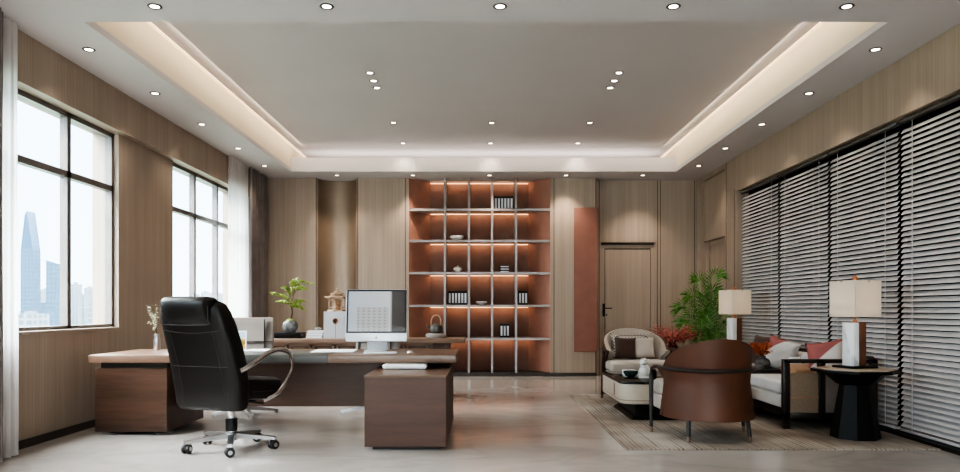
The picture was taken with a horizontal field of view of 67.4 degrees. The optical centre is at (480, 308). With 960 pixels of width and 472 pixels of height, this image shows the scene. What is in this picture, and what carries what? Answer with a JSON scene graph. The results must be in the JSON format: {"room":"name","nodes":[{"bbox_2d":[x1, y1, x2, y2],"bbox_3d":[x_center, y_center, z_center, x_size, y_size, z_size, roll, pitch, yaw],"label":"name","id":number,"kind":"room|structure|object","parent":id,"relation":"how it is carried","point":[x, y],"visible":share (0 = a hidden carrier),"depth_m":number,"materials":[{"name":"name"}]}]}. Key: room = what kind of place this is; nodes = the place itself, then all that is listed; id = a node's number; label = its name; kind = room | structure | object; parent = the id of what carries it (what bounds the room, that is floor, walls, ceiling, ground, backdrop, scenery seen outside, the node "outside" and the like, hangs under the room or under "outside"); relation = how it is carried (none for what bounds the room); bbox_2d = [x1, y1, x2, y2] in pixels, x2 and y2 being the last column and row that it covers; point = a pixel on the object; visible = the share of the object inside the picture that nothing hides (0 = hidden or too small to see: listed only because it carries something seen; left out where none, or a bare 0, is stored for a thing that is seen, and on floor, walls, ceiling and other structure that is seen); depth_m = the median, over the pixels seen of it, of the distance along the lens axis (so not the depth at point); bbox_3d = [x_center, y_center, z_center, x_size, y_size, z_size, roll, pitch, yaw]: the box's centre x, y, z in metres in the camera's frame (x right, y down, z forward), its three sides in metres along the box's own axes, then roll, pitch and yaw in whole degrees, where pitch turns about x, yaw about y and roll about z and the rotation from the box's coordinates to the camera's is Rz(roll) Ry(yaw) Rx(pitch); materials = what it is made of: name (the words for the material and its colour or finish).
{"room":"office","nodes":[
{"label":"office","id":0,"kind":"room"},
{"bbox_2d":[17,29,248,440],"bbox_3d":[-3.845,-0.540,5.550,0.350,3.360,15.700,0,0,0],"label":"wall","id":1,"kind":"structure","parent":0,"point":[57,378],"depth_m":7.45,"materials":[{"name":"brown wood"}]},
{"bbox_2d":[19,419,94,449],"bbox_3d":[-3.744,1.105,5.100,0.012,0.070,14.200,0,0,0],"label":"baseboard","id":2,"kind":"structure","parent":1,"relation":"attached to","point":[35,440],"depth_m":6.33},
{"bbox_2d":[17,88,119,335],"bbox_3d":[-3.803,-0.796,6.240,0.135,2.027,2.420,0,0,0],"label":"window","id":3,"kind":"structure","parent":1,"relation":"in","point":[64,172],"depth_m":6.65,"materials":[{"name":"black metal"}]},
{"bbox_2d":[173,163,227,299],"bbox_3d":[-3.803,-0.796,9.980,0.135,2.027,2.440,0,0,0],"label":"window","id":4,"kind":"structure","parent":1,"relation":"in","point":[191,214],"depth_m":9.58,"materials":[{"name":"black metal"}]},
{"bbox_2d":[0,0,959,181],"bbox_3d":[-0.050,-2.480,5.550,8.100,0.520,15.700,0,0,0],"label":"ceiling","id":5,"kind":"structure","parent":0,"point":[444,70],"depth_m":7.65,"materials":[{"name":"paint"}]},
{"bbox_2d":[0,7,2,462],"bbox_3d":[-3.540,-0.541,4.978,0.073,3.338,0.775,0,0,0],"label":"curtain","id":6,"kind":"object","parent":5,"relation":"hanging from","point":[1,12],"visible":1,"depth_m":5.28,"materials":[{"name":"fabric"}]},
{"bbox_2d":[2,17,18,457],"bbox_3d":[-3.597,-0.541,5.514,0.062,3.338,0.208,0,0,0],"label":"sheer curtain","id":7,"kind":"object","parent":5,"relation":"hanging from","point":[10,28],"visible":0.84,"depth_m":5.53,"materials":[{"name":"fabric"}]},
{"bbox_2d":[82,47,95,51],"bbox_3d":[-3.350,-2.215,6.150,0.106,0.009,0.106,0,0,0],"label":"recessed light","id":8,"kind":"object","parent":5,"relation":"in","point":[88,49],"visible":1,"depth_m":6.14,"materials":[{"name":"beige"}]},
{"bbox_2d":[147,3,162,9],"bbox_3d":[-2.390,-2.215,5.275,0.106,0.009,0.106,0,0,0],"label":"recessed light","id":9,"kind":"object","parent":5,"relation":"in","point":[154,6],"visible":1,"depth_m":5.27,"materials":[{"name":"beige"}]},
{"bbox_2d":[147,22,305,157],"bbox_3d":[-3.051,-2.634,9.045,0.033,0.011,6.950,0,0,0],"label":"led strip","id":10,"kind":"object","parent":5,"relation":"attached to","point":[151,24],"visible":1,"depth_m":8.27,"materials":[{"name":"beige"}]},
{"bbox_2d":[228,156,247,316],"bbox_3d":[-3.620,-0.541,10.740,0.071,3.338,0.800,0,0,0],"label":"sheer curtain","id":11,"kind":"object","parent":5,"relation":"hanging from","point":[237,170],"visible":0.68,"depth_m":10.68,"materials":[{"name":"fabric"}]},
{"bbox_2d":[249,167,267,316],"bbox_3d":[-3.600,-0.541,11.650,0.098,3.338,0.920,0,0,0],"label":"curtain","id":12,"kind":"object","parent":5,"relation":"hanging from","point":[258,307],"visible":0.7,"depth_m":11.50,"materials":[{"name":"fabric"}]},
{"bbox_2d":[320,3,333,9],"bbox_3d":[-1.130,-2.215,5.275,0.106,0.009,0.106,0,0,0],"label":"recessed light","id":13,"kind":"object","parent":5,"relation":"in","point":[326,6],"visible":1,"depth_m":5.27,"materials":[{"name":"beige"}]},
{"bbox_2d":[95,22,876,167],"bbox_3d":[0.040,-2.432,9.425,6.340,0.416,7.750,0,0,0],"label":"cove light","id":14,"kind":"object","parent":5,"relation":"attached to","point":[828,38],"depth_m":7.70,"materials":[{"name":"paint"}]},
{"bbox_2d":[493,3,506,9],"bbox_3d":[0.140,-2.215,5.275,0.106,0.009,0.106,0,0,0],"label":"recessed light","id":15,"kind":"object","parent":5,"relation":"in","point":[500,6],"visible":1,"depth_m":5.27,"materials":[{"name":"beige"}]},
{"bbox_2d":[666,3,680,9],"bbox_3d":[1.410,-2.215,5.275,0.106,0.009,0.106,0,0,0],"label":"recessed light","id":16,"kind":"object","parent":5,"relation":"in","point":[673,6],"visible":1,"depth_m":5.27,"materials":[{"name":"beige"}]},
{"bbox_2d":[660,22,823,157],"bbox_3d":[3.131,-2.634,9.045,0.033,0.011,6.950,0,0,0],"label":"led strip","id":17,"kind":"object","parent":5,"relation":"attached to","point":[814,28],"visible":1,"depth_m":8.26,"materials":[{"name":"beige"}]},
{"bbox_2d":[839,3,854,9],"bbox_3d":[2.680,-2.215,5.275,0.106,0.009,0.106,0,0,0],"label":"recessed light","id":18,"kind":"object","parent":5,"relation":"in","point":[848,5],"visible":1,"depth_m":5.27,"materials":[{"name":"beige"}]},
{"bbox_2d":[869,47,882,51],"bbox_3d":[3.370,-2.215,6.150,0.106,0.009,0.106,0,0,0],"label":"recessed light","id":19,"kind":"object","parent":5,"relation":"in","point":[876,49],"visible":1,"depth_m":6.14,"materials":[{"name":"beige"}]},
{"bbox_2d":[0,375,959,471],"bbox_3d":[-0.050,1.200,5.550,8.100,0.120,15.700,0,0,0],"label":"floor","id":20,"kind":"structure","parent":0,"point":[500,423],"depth_m":5.76,"materials":[{"name":"tile"}]},
{"bbox_2d":[160,296,293,457],"bbox_3d":[-2.063,0.522,5.789,0.759,1.234,0.951,0,0,20],"label":"chair","id":21,"kind":"object","parent":20,"relation":"on","point":[209,366],"visible":1,"depth_m":5.53,"materials":[{"name":"black leather"}]},
{"bbox_2d":[213,317,277,417],"bbox_3d":[-2.546,0.618,7.811,0.651,1.045,0.673,0,0,-8],"label":"chair","id":22,"kind":"object","parent":20,"relation":"on","point":[260,330],"visible":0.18,"depth_m":8.06,"materials":[{"name":"grey leather"}]},
{"bbox_2d":[88,349,458,434],"bbox_3d":[-1.863,0.774,6.899,3.275,0.732,0.962,0,0,0],"label":"executive desk","id":23,"kind":"object","parent":20,"relation":"on","point":[135,391],"visible":0.73,"depth_m":6.50,"materials":[{"name":"brown wood"}]},
{"bbox_2d":[146,305,160,349],"bbox_3d":[-3.282,0.181,7.185,0.152,0.456,0.175,0,0,0],"label":"vase","id":24,"kind":"object","parent":23,"relation":"on","point":[156,342],"visible":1,"depth_m":7.18,"materials":[{"name":"metal"}]},
{"bbox_2d":[238,331,246,349],"bbox_3d":[-2.427,0.313,7.221,0.150,0.190,0.058,0,0,-6],"label":"picture frame","id":25,"kind":"object","parent":23,"relation":"on","point":[243,334],"visible":0.4,"depth_m":7.22,"materials":[{"name":"white plastic"}]},
{"bbox_2d":[239,332,245,347],"bbox_3d":[-2.426,0.313,7.213,0.132,0.169,0.030,0,0,-6],"label":"picture","id":26,"kind":"object","parent":25,"relation":"attached to","point":[242,334],"depth_m":7.22},
{"bbox_2d":[244,349,269,350],"bbox_3d":[-2.170,0.405,7.115,0.340,0.004,0.330,0,0,9],"label":"paper sheet","id":27,"kind":"object","parent":23,"relation":"on","point":[247,349],"visible":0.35,"depth_m":7.08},
{"bbox_2d":[311,349,357,351],"bbox_3d":[-1.420,0.405,7.010,0.400,0.004,0.460,0,0,-3],"label":"paper sheet","id":28,"kind":"object","parent":23,"relation":"on","point":[317,350],"visible":1,"depth_m":7.00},
{"bbox_2d":[346,290,406,350],"bbox_3d":[-1.030,0.108,7.080,0.600,0.602,0.200,0,0,0],"label":"desktop computer","id":29,"kind":"object","parent":23,"relation":"on","point":[376,318],"visible":1,"depth_m":7.09,"materials":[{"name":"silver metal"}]},
{"bbox_2d":[363,352,396,353],"bbox_3d":[-0.930,0.403,6.660,0.300,0.013,0.110,0,0,-1],"label":"keyboard","id":30,"kind":"object","parent":23,"relation":"on","point":[364,352],"visible":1,"depth_m":6.61,"materials":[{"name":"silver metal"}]},
{"bbox_2d":[274,337,464,348],"bbox_3d":[-1.580,0.760,9.420,2.740,0.760,0.600,0,0,0],"label":"table","id":31,"kind":"object","parent":20,"relation":"on","point":[412,342],"visible":0.25,"depth_m":9.18,"materials":[{"name":"brown wood"}]},
{"bbox_2d":[274,332,305,337],"bbox_3d":[-2.520,0.342,9.400,0.400,0.075,0.260,0,0,0],"label":"tray","id":32,"kind":"object","parent":31,"relation":"on","point":[276,334],"visible":0.74,"depth_m":9.27,"materials":[{"name":"black paint"}]},
{"bbox_2d":[270,277,313,331],"bbox_3d":[-2.469,-0.056,9.397,0.602,0.719,0.213,0,0,0],"label":"planter","id":33,"kind":"object","parent":32,"relation":"on","point":[290,325],"visible":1,"depth_m":9.38,"materials":[{"name":"green plant"}]},
{"bbox_2d":[306,336,323,337],"bbox_3d":[-2.161,0.363,9.399,0.210,0.033,0.152,0,0,3],"label":"book","id":34,"kind":"object","parent":31,"relation":"on","point":[306,336],"visible":0.7,"depth_m":9.32,"materials":[{"name":"paper"}]},
{"bbox_2d":[307,333,323,335],"bbox_3d":[-2.154,0.329,9.399,0.207,0.033,0.152,0,0,0],"label":"book","id":35,"kind":"object","parent":34,"relation":"on","point":[308,334],"visible":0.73,"depth_m":9.32,"materials":[{"name":"paper"}]},
{"bbox_2d":[307,330,323,332],"bbox_3d":[-2.148,0.295,9.399,0.205,0.033,0.152,0,0,-3],"label":"book","id":36,"kind":"object","parent":35,"relation":"on","point":[308,331],"visible":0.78,"depth_m":9.33,"materials":[{"name":"paper"}]},
{"bbox_2d":[324,311,345,337],"bbox_3d":[-1.880,0.206,9.418,0.310,0.347,0.224,0,0,0],"label":"box","id":37,"kind":"object","parent":31,"relation":"on","point":[334,321],"visible":0.91,"depth_m":9.31,"materials":[{"name":"white paint"}]},
{"bbox_2d":[324,288,346,310],"bbox_3d":[-1.887,-0.126,9.420,0.330,0.315,0.300,0,0,-17],"label":"lantern","id":38,"kind":"object","parent":37,"relation":"on","point":[336,304],"visible":0.98,"depth_m":9.37,"materials":[{"name":"brown wood"}]},
{"bbox_2d":[426,333,446,337],"bbox_3d":[-0.588,0.347,9.420,0.276,0.064,0.276,0,0,0],"label":"tray","id":39,"kind":"object","parent":31,"relation":"on","point":[428,335],"visible":0.96,"depth_m":9.31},
{"bbox_2d":[426,315,442,332],"bbox_3d":[-0.595,0.194,9.414,0.188,0.241,0.169,0,0,-39],"label":"kettle","id":40,"kind":"object","parent":39,"relation":"on","point":[435,328],"visible":1,"depth_m":9.38,"materials":[{"name":"metal"}]},
{"bbox_2d":[340,342,399,413],"bbox_3d":[-1.199,0.618,7.931,0.651,1.045,0.673,0,0,6],"label":"chair","id":41,"kind":"object","parent":20,"relation":"on","point":[359,345],"visible":0.06,"depth_m":8.13,"materials":[{"name":"silver metal"}]},
{"bbox_2d":[364,363,453,448],"bbox_3d":[-0.608,0.837,6.520,0.668,0.606,1.470,0,0,0],"label":"base cabinet","id":42,"kind":"object","parent":20,"relation":"on","point":[404,408],"visible":0.83,"depth_m":5.79,"materials":[{"name":"brown wood"}]},
{"bbox_2d":[383,363,427,368],"bbox_3d":[-0.675,0.510,6.440,0.390,0.046,0.200,0,0,0],"label":"roll","id":43,"kind":"object","parent":42,"relation":"on","point":[386,365],"visible":0.98,"depth_m":6.35,"materials":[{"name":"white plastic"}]},
{"bbox_2d":[409,178,549,372],"bbox_3d":[-0.025,-0.540,12.420,2.398,3.360,0.460,0,0,0],"label":"display shelf","id":44,"kind":"object","parent":20,"relation":"on","point":[438,211],"visible":0.86,"depth_m":12.63,"materials":[{"name":"wood"}]},
{"bbox_2d":[448,291,450,304],"bbox_3d":[-0.537,-0.190,12.469,0.050,0.235,0.202,0,0,0],"label":"binder","id":45,"kind":"object","parent":44,"relation":"on","point":[449,292],"visible":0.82,"depth_m":12.37,"materials":[{"name":"paper"}]},
{"bbox_2d":[451,291,454,304],"bbox_3d":[-0.483,-0.190,12.469,0.050,0.235,0.202,0,0,0],"label":"binder","id":46,"kind":"object","parent":44,"relation":"on","point":[452,292],"visible":1,"depth_m":12.37,"materials":[{"name":"paper"}]},
{"bbox_2d":[455,291,457,304],"bbox_3d":[-0.429,-0.190,12.469,0.050,0.235,0.202,0,0,0],"label":"binder","id":47,"kind":"object","parent":44,"relation":"on","point":[456,292],"visible":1,"depth_m":12.37,"materials":[{"name":"paper"}]},
{"bbox_2d":[450,235,463,239],"bbox_3d":[-0.415,-1.216,12.370,0.250,0.085,0.250,0,0,0],"label":"bowl","id":48,"kind":"object","parent":44,"relation":"on","point":[453,237],"visible":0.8,"depth_m":12.28,"materials":[{"name":"white ceramic"}]},
{"bbox_2d":[453,266,461,271],"bbox_3d":[-0.399,-0.687,12.370,0.156,0.120,0.156,0,0,0],"label":"tureen","id":49,"kind":"object","parent":44,"relation":"on","point":[456,269],"visible":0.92,"depth_m":12.31,"materials":[{"name":"white ceramic"}]},
{"bbox_2d":[458,291,460,304],"bbox_3d":[-0.375,-0.190,12.469,0.050,0.235,0.202,0,0,0],"label":"binder","id":50,"kind":"object","parent":44,"relation":"on","point":[459,292],"visible":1,"depth_m":12.37,"materials":[{"name":"paper"}]},
{"bbox_2d":[461,291,463,304],"bbox_3d":[-0.321,-0.190,12.469,0.050,0.235,0.202,0,0,0],"label":"binder","id":51,"kind":"object","parent":44,"relation":"on","point":[462,292],"visible":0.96,"depth_m":12.37,"materials":[{"name":"paper"}]},
{"bbox_2d":[464,291,466,304],"bbox_3d":[-0.267,-0.190,12.469,0.050,0.235,0.202,0,0,0],"label":"binder","id":52,"kind":"object","parent":44,"relation":"on","point":[465,292],"visible":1,"depth_m":12.37,"materials":[{"name":"paper"}]},
{"bbox_2d":[500,196,503,207],"bbox_3d":[0.363,-1.820,12.469,0.050,0.235,0.202,0,0,0],"label":"binder","id":53,"kind":"object","parent":44,"relation":"on","point":[501,197],"visible":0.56,"depth_m":12.37,"materials":[{"name":"paper"}]},
{"bbox_2d":[518,291,520,304],"bbox_3d":[0.670,-0.190,12.469,0.050,0.235,0.202,0,0,0],"label":"binder","id":54,"kind":"object","parent":44,"relation":"on","point":[519,292],"visible":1,"depth_m":12.37,"materials":[{"name":"paper"}]},
{"bbox_2d":[521,291,523,304],"bbox_3d":[0.722,-0.190,12.469,0.050,0.235,0.202,0,0,0],"label":"binder","id":55,"kind":"object","parent":44,"relation":"on","point":[522,292],"visible":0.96,"depth_m":12.37,"materials":[{"name":"paper"}]},
{"bbox_2d":[524,291,527,304],"bbox_3d":[0.774,-0.190,12.469,0.050,0.235,0.202,0,0,0],"label":"binder","id":56,"kind":"object","parent":44,"relation":"on","point":[525,292],"visible":0.93,"depth_m":12.37,"materials":[{"name":"paper"}]},
{"bbox_2d":[668,265,731,344],"bbox_3d":[3.213,0.253,10.336,0.823,1.773,0.777,0,0,-33],"label":"potted palm","id":57,"kind":"object","parent":20,"relation":"on","point":[714,332],"visible":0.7,"depth_m":10.30,"materials":[{"name":"plant"}]},
{"bbox_2d":[569,394,940,449],"bbox_3d":[2.440,1.133,7.675,2.540,0.012,3.750,0,0,0],"label":"area rug","id":58,"kind":"object","parent":20,"relation":"on","point":[767,432],"visible":0.69,"depth_m":6.47,"materials":[{"name":"carpet"}]},
{"bbox_2d":[599,327,674,397],"bbox_3d":[2.000,0.690,9.344,0.981,0.880,0.924,0,0,0],"label":"barrel armchair","id":59,"kind":"object","parent":58,"relation":"on","point":[661,351],"visible":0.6,"depth_m":9.24,"materials":[{"name":"beige fabric"}]},
{"bbox_2d":[614,337,636,358],"bbox_3d":[1.875,0.505,9.345,0.301,0.293,0.148,0,0,-3],"label":"cushion","id":60,"kind":"object","parent":59,"relation":"on","point":[624,347],"visible":1,"depth_m":9.29,"materials":[{"name":"fabric"}]},
{"bbox_2d":[610,333,652,358],"bbox_3d":[1.980,0.485,9.485,0.560,0.333,0.149,0,0,0],"label":"cushion","id":61,"kind":"object","parent":59,"relation":"on","point":[638,336],"visible":0.3,"depth_m":9.47,"materials":[{"name":"fabric"}]},
{"bbox_2d":[606,358,664,370],"bbox_3d":[2.000,0.717,9.294,0.792,0.130,0.824,0,0,0],"label":"seat cushion","id":62,"kind":"object","parent":59,"relation":"on","point":[612,364],"depth_m":8.90,"materials":[{"name":"beige fabric"}]},
{"bbox_2d":[635,337,654,358],"bbox_3d":[2.115,0.510,9.360,0.296,0.288,0.147,0,0,7],"label":"cushion","id":63,"kind":"object","parent":59,"relation":"on","point":[644,348],"visible":0.96,"depth_m":9.31,"materials":[{"name":"beige fabric"}]},
{"bbox_2d":[602,371,677,419],"bbox_3d":[1.980,0.928,7.840,1.160,0.398,1.280,0,0,0],"label":"coffee table","id":64,"kind":"object","parent":58,"relation":"on","point":[631,394],"visible":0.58,"depth_m":7.35,"materials":[{"name":"beige wood"}]},
{"bbox_2d":[623,370,637,376],"bbox_3d":[1.604,0.696,7.720,0.160,0.066,0.160,0,0,0],"label":"bowl","id":65,"kind":"object","parent":64,"relation":"on","point":[629,373],"visible":1,"depth_m":7.67,"materials":[{"name":"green ceramic"}]},
{"bbox_2d":[638,358,649,377],"bbox_3d":[1.729,0.622,7.619,0.142,0.214,0.088,0,0,-3],"label":"sculpture","id":66,"kind":"object","parent":64,"relation":"on","point":[644,371],"visible":0.96,"depth_m":7.59,"materials":[{"name":"white ceramic"}]},
{"bbox_2d":[649,339,756,442],"bbox_3d":[2.000,0.690,6.390,0.892,0.880,0.880,0,0,-2],"label":"barrel armchair","id":67,"kind":"object","parent":58,"relation":"on","point":[709,380],"visible":1,"depth_m":6.04,"materials":[{"name":"brown leather"}]},
{"bbox_2d":[654,378,662,393],"bbox_3d":[1.998,0.717,6.438,0.720,0.130,0.785,0,0,-2],"label":"seat cushion","id":68,"kind":"object","parent":67,"relation":"on","point":[658,382],"depth_m":6.65,"materials":[{"name":"beige fabric"}]},
{"bbox_2d":[750,348,877,428],"bbox_3d":[3.281,0.789,7.905,0.892,0.677,2.290,0,0,0],"label":"sofa","id":69,"kind":"object","parent":58,"relation":"on","point":[788,395],"visible":0.42,"depth_m":6.78,"materials":[{"name":"fabric"}]},
{"bbox_2d":[750,374,780,393],"bbox_3d":[3.192,0.747,7.370,0.715,0.133,1.066,0,0,0],"label":"seat cushion","id":70,"kind":"object","parent":69,"relation":"on","point":[763,383],"depth_m":7.22,"materials":[{"name":"white fabric"}]},
{"bbox_2d":[751,367,780,373],"bbox_3d":[3.070,0.658,7.840,0.480,0.040,0.560,0,0,0],"label":"serving tray","id":71,"kind":"object","parent":69,"relation":"on","point":[770,370],"visible":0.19,"depth_m":7.56,"materials":[{"name":"brown wood"}]},
{"bbox_2d":[755,363,764,369],"bbox_3d":[2.980,0.620,7.700,0.110,0.085,0.110,0,0,0],"label":"jar","id":72,"kind":"object","parent":71,"relation":"on","point":[760,366],"visible":0.69,"depth_m":7.66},
{"bbox_2d":[749,341,774,369],"bbox_3d":[3.055,0.502,7.862,0.278,0.319,0.285,0,0,0],"label":"flower vase","id":73,"kind":"object","parent":71,"relation":"on","point":[762,358],"visible":0.96,"depth_m":7.81,"materials":[{"name":"orange plant"}]},
{"bbox_2d":[752,335,780,362],"bbox_3d":[3.400,0.490,8.620,0.176,0.349,0.420,0,0,-20],"label":"cushion","id":74,"kind":"object","parent":69,"relation":"on","point":[758,339],"visible":0.2,"depth_m":8.65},
{"bbox_2d":[764,334,801,368],"bbox_3d":[3.340,0.505,8.040,0.186,0.447,0.455,0,0,-40],"label":"cushion","id":75,"kind":"object","parent":69,"relation":"on","point":[784,349],"visible":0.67,"depth_m":7.98,"materials":[{"name":"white fabric"}]},
{"bbox_2d":[779,363,814,372],"bbox_3d":[3.070,0.605,6.980,0.280,0.144,0.226,0,0,-20],"label":"cushion","id":76,"kind":"object","parent":69,"relation":"on","point":[794,368],"visible":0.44,"depth_m":6.91,"materials":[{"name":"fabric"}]},
{"bbox_2d":[795,351,806,357],"bbox_3d":[3.580,0.645,8.440,0.160,0.330,1.062,0,0,0],"label":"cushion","id":77,"kind":"object","parent":69,"relation":"on","point":[799,354],"depth_m":7.95,"materials":[{"name":"white fabric"}]},
{"bbox_2d":[801,353,807,358],"bbox_3d":[3.580,0.645,7.370,0.160,0.330,1.062,0,0,0],"label":"cushion","id":78,"kind":"object","parent":69,"relation":"on","point":[803,355],"depth_m":7.81,"materials":[{"name":"white fabric"}]},
{"bbox_2d":[805,339,841,372],"bbox_3d":[3.370,0.485,7.030,0.415,0.405,0.179,0,0,38],"label":"cushion","id":79,"kind":"object","parent":69,"relation":"on","point":[832,349],"visible":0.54,"depth_m":6.99,"materials":[{"name":"pink fabric"}]},
{"bbox_2d":[810,366,901,440],"bbox_3d":[3.290,0.824,6.330,0.665,0.606,0.665,0,0,0],"label":"side table","id":80,"kind":"object","parent":58,"relation":"on","point":[855,418],"visible":0.88,"depth_m":6.20,"materials":[{"name":"black paint"}]},
{"bbox_2d":[829,275,880,368],"bbox_3d":[3.325,0.109,6.400,0.320,0.822,0.320,0,0,-18],"label":"table lamp","id":81,"kind":"object","parent":80,"relation":"on","point":[854,298],"visible":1,"depth_m":6.32,"materials":[{"name":"white fabric"}]},
{"bbox_3d":[3.310,0.824,9.520,0.665,0.606,0.665,0,0,0],"label":"side table","id":82,"kind":"object","parent":58,"relation":"on","visible":0},
{"bbox_2d":[719,286,750,340],"bbox_3d":[3.350,0.109,9.500,0.320,0.822,0.320,0,0,-18],"label":"table lamp","id":83,"kind":"object","parent":82,"relation":"on","point":[734,301],"visible":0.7,"depth_m":9.42,"materials":[{"name":"white fabric"}]},
{"bbox_3d":[2.720,0.890,10.040,0.410,0.500,0.410,0,0,0],"label":"plant stand","id":84,"kind":"object","parent":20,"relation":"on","visible":0},
{"bbox_2d":[647,324,700,351],"bbox_3d":[2.667,0.420,9.998,0.797,0.437,0.783,0,0,4],"label":"plant","id":85,"kind":"object","parent":84,"relation":"on","point":[676,336],"visible":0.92,"depth_m":9.93,"materials":[{"name":"red plant"}]},
{"bbox_2d":[267,178,696,374],"bbox_3d":[-0.010,-0.540,12.605,8.020,3.360,0.790,0,0,0],"label":"wall","id":86,"kind":"structure","parent":0,"point":[628,208],"depth_m":12.21,"materials":[{"name":"brown wood"}]},
{"bbox_2d":[318,179,355,329],"bbox_3d":[-2.442,-0.540,12.380,0.661,3.360,0.300,0,0,0],"label":"wall panel","id":87,"kind":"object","parent":86,"relation":"attached to","point":[336,199],"depth_m":12.48,"materials":[{"name":"wood"}]},
{"bbox_2d":[316,178,694,374],"bbox_3d":[0.018,-0.540,12.313,7.341,3.360,0.214,0,0,0],"label":"trim","id":88,"kind":"structure","parent":86,"relation":"attached to","point":[316,178],"depth_m":12.42,"materials":[{"name":"wood"}]},
{"bbox_2d":[453,373,596,375],"bbox_3d":[-0.013,1.110,12.232,7.473,0.060,0.187,0,0,-2],"label":"baseboard","id":89,"kind":"structure","parent":86,"relation":"attached to","point":[454,374],"depth_m":12.20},
{"bbox_2d":[574,208,597,351],"bbox_3d":[1.775,-0.496,12.182,0.402,2.437,0.044,0,0,0],"label":"board","id":90,"kind":"object","parent":86,"relation":"attached to","point":[585,219],"visible":1,"depth_m":12.16,"materials":[{"name":"leather"}]},
{"bbox_2d":[600,242,654,374],"bbox_3d":[2.536,-0.005,12.440,0.949,2.290,0.160,0,0,0],"label":"door","id":91,"kind":"structure","parent":86,"relation":"in","point":[627,269],"depth_m":12.47,"materials":[{"name":"brown wood"}]},
{"bbox_2d":[697,23,959,342],"bbox_3d":[3.860,-0.540,5.300,0.280,3.360,15.200,0,0,0],"label":"wall","id":92,"kind":"structure","parent":0,"point":[927,76],"depth_m":7.89,"materials":[{"name":"brown wood"}]},
{"bbox_2d":[706,238,724,340],"bbox_3d":[3.860,0.010,11.575,0.120,2.260,1.190,0,0,0],"label":"door","id":93,"kind":"structure","parent":92,"relation":"in","point":[715,250],"depth_m":11.79,"materials":[{"name":"brown wood"}]},
{"bbox_2d":[704,189,734,285],"bbox_3d":[3.743,-0.540,11.365,0.054,3.360,1.610,0,0,0],"label":"trim","id":94,"kind":"structure","parent":92,"relation":"attached to","point":[734,189],"depth_m":10.56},
{"bbox_2d":[749,100,959,455],"bbox_3d":[3.848,-0.310,7.840,0.255,2.900,5.360,0,0,0],"label":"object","id":95,"kind":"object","parent":92,"relation":"in","point":[945,447],"depth_m":7.09,"materials":[{"name":"metal"}]},
{"bbox_2d":[741,176,780,363],"bbox_3d":[3.800,-0.302,9.820,0.060,2.795,1.264,0,0,0],"label":"blind","id":96,"kind":"object","parent":95,"relation":"attached to","point":[774,323],"visible":0.62,"depth_m":9.75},
{"bbox_2d":[778,154,830,347],"bbox_3d":[3.800,-0.302,8.500,0.060,2.795,1.264,0,0,0],"label":"blind","id":97,"kind":"object","parent":95,"relation":"attached to","point":[794,312],"visible":0.67,"depth_m":8.44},
{"bbox_2d":[829,122,901,428],"bbox_3d":[3.800,-0.302,7.180,0.060,2.795,1.264,0,0,0],"label":"blind","id":98,"kind":"object","parent":95,"relation":"attached to","point":[889,414],"visible":0.73,"depth_m":6.92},
{"bbox_2d":[899,93,959,447],"bbox_3d":[3.800,-0.302,5.860,0.060,2.795,1.264,0,0,0],"label":"blind","id":99,"kind":"object","parent":95,"relation":"attached to","point":[950,430],"visible":1,"depth_m":6.06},
{"label":"outside","id":100,"kind":"structure","parent":0,"visible":0},
{"bbox_3d":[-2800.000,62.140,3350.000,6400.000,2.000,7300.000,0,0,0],"label":"ground","id":101,"kind":"structure","parent":100,"visible":0},
{"bbox_2d":[20,211,40,313],"bbox_3d":[-946.354,-71.513,1513.021,26.042,265.307,26.042,0,0,0],"label":"skyscraper","id":102,"kind":"structure","parent":101,"relation":"on","point":[30,260],"depth_m":1499.96,"materials":[{"name":"blue glass"}]},
{"bbox_2d":[19,311,48,326],"bbox_3d":[-444.792,31.656,715.000,14.583,58.967,30.000,0,0,0],"label":"building","id":103,"kind":"structure","parent":101,"relation":"on","point":[29,318],"depth_m":705.42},
{"bbox_2d":[41,288,45,302],"bbox_3d":[-1224.143,1.657,2029.907,12.797,118.966,40.000,0,0,0],"label":"building","id":104,"kind":"structure","parent":101,"relation":"on","point":[43,292],"depth_m":2010.05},
{"bbox_2d":[41,302,45,313],"bbox_3d":[-968.889,22.286,1620.000,53.333,77.708,40.000,0,0,0],"label":"building","id":105,"kind":"structure","parent":101,"relation":"on","point":[43,304],"depth_m":1599.82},
{"bbox_2d":[46,260,59,325],"bbox_3d":[-743.490,-11.965,1261.719,23.438,146.209,23.438,0,0,0],"label":"office tower","id":106,"kind":"structure","parent":101,"relation":"on","point":[52,267],"depth_m":1249.90,"materials":[{"name":"glass"}]},
{"bbox_2d":[71,282,81,324],"bbox_3d":[-960.382,-1.246,1708.854,17.708,124.773,17.708,0,0,0],"label":"office tower","id":107,"kind":"structure","parent":101,"relation":"on","point":[76,289],"depth_m":1700.09,"materials":[{"name":"white"}]},
{"bbox_2d":[82,295,83,324],"bbox_3d":[-1176.450,8.285,2116.302,15.409,105.709,40.000,0,0,0],"label":"building","id":108,"kind":"structure","parent":101,"relation":"on","point":[82,295],"depth_m":2114.25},
{"bbox_2d":[84,286,91,324],"bbox_3d":[-1136.180,-2.516,2094.847,16.412,127.312,40.000,0,0,0],"label":"building","id":109,"kind":"structure","parent":101,"relation":"on","point":[87,291],"depth_m":2074.87,"materials":[{"name":"white"}]},
{"bbox_2d":[87,312,91,323],"bbox_3d":[-431.667,30.870,820.000,12.222,60.541,40.000,0,0,0],"label":"building","id":110,"kind":"structure","parent":101,"relation":"on","point":[89,314],"depth_m":799.93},
{"bbox_2d":[201,291,210,296],"bbox_3d":[-733.442,6.142,1919.058,10.597,109.996,40.000,0,0,0],"label":"building","id":111,"kind":"structure","parent":101,"relation":"on","point":[204,293],"depth_m":1910.06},
{"bbox_2d":[218,293,222,302],"bbox_3d":[-909.102,2.591,2516.559,14.032,117.098,40.000,0,0,0],"label":"building","id":112,"kind":"structure","parent":101,"relation":"on","point":[220,295],"depth_m":2496.67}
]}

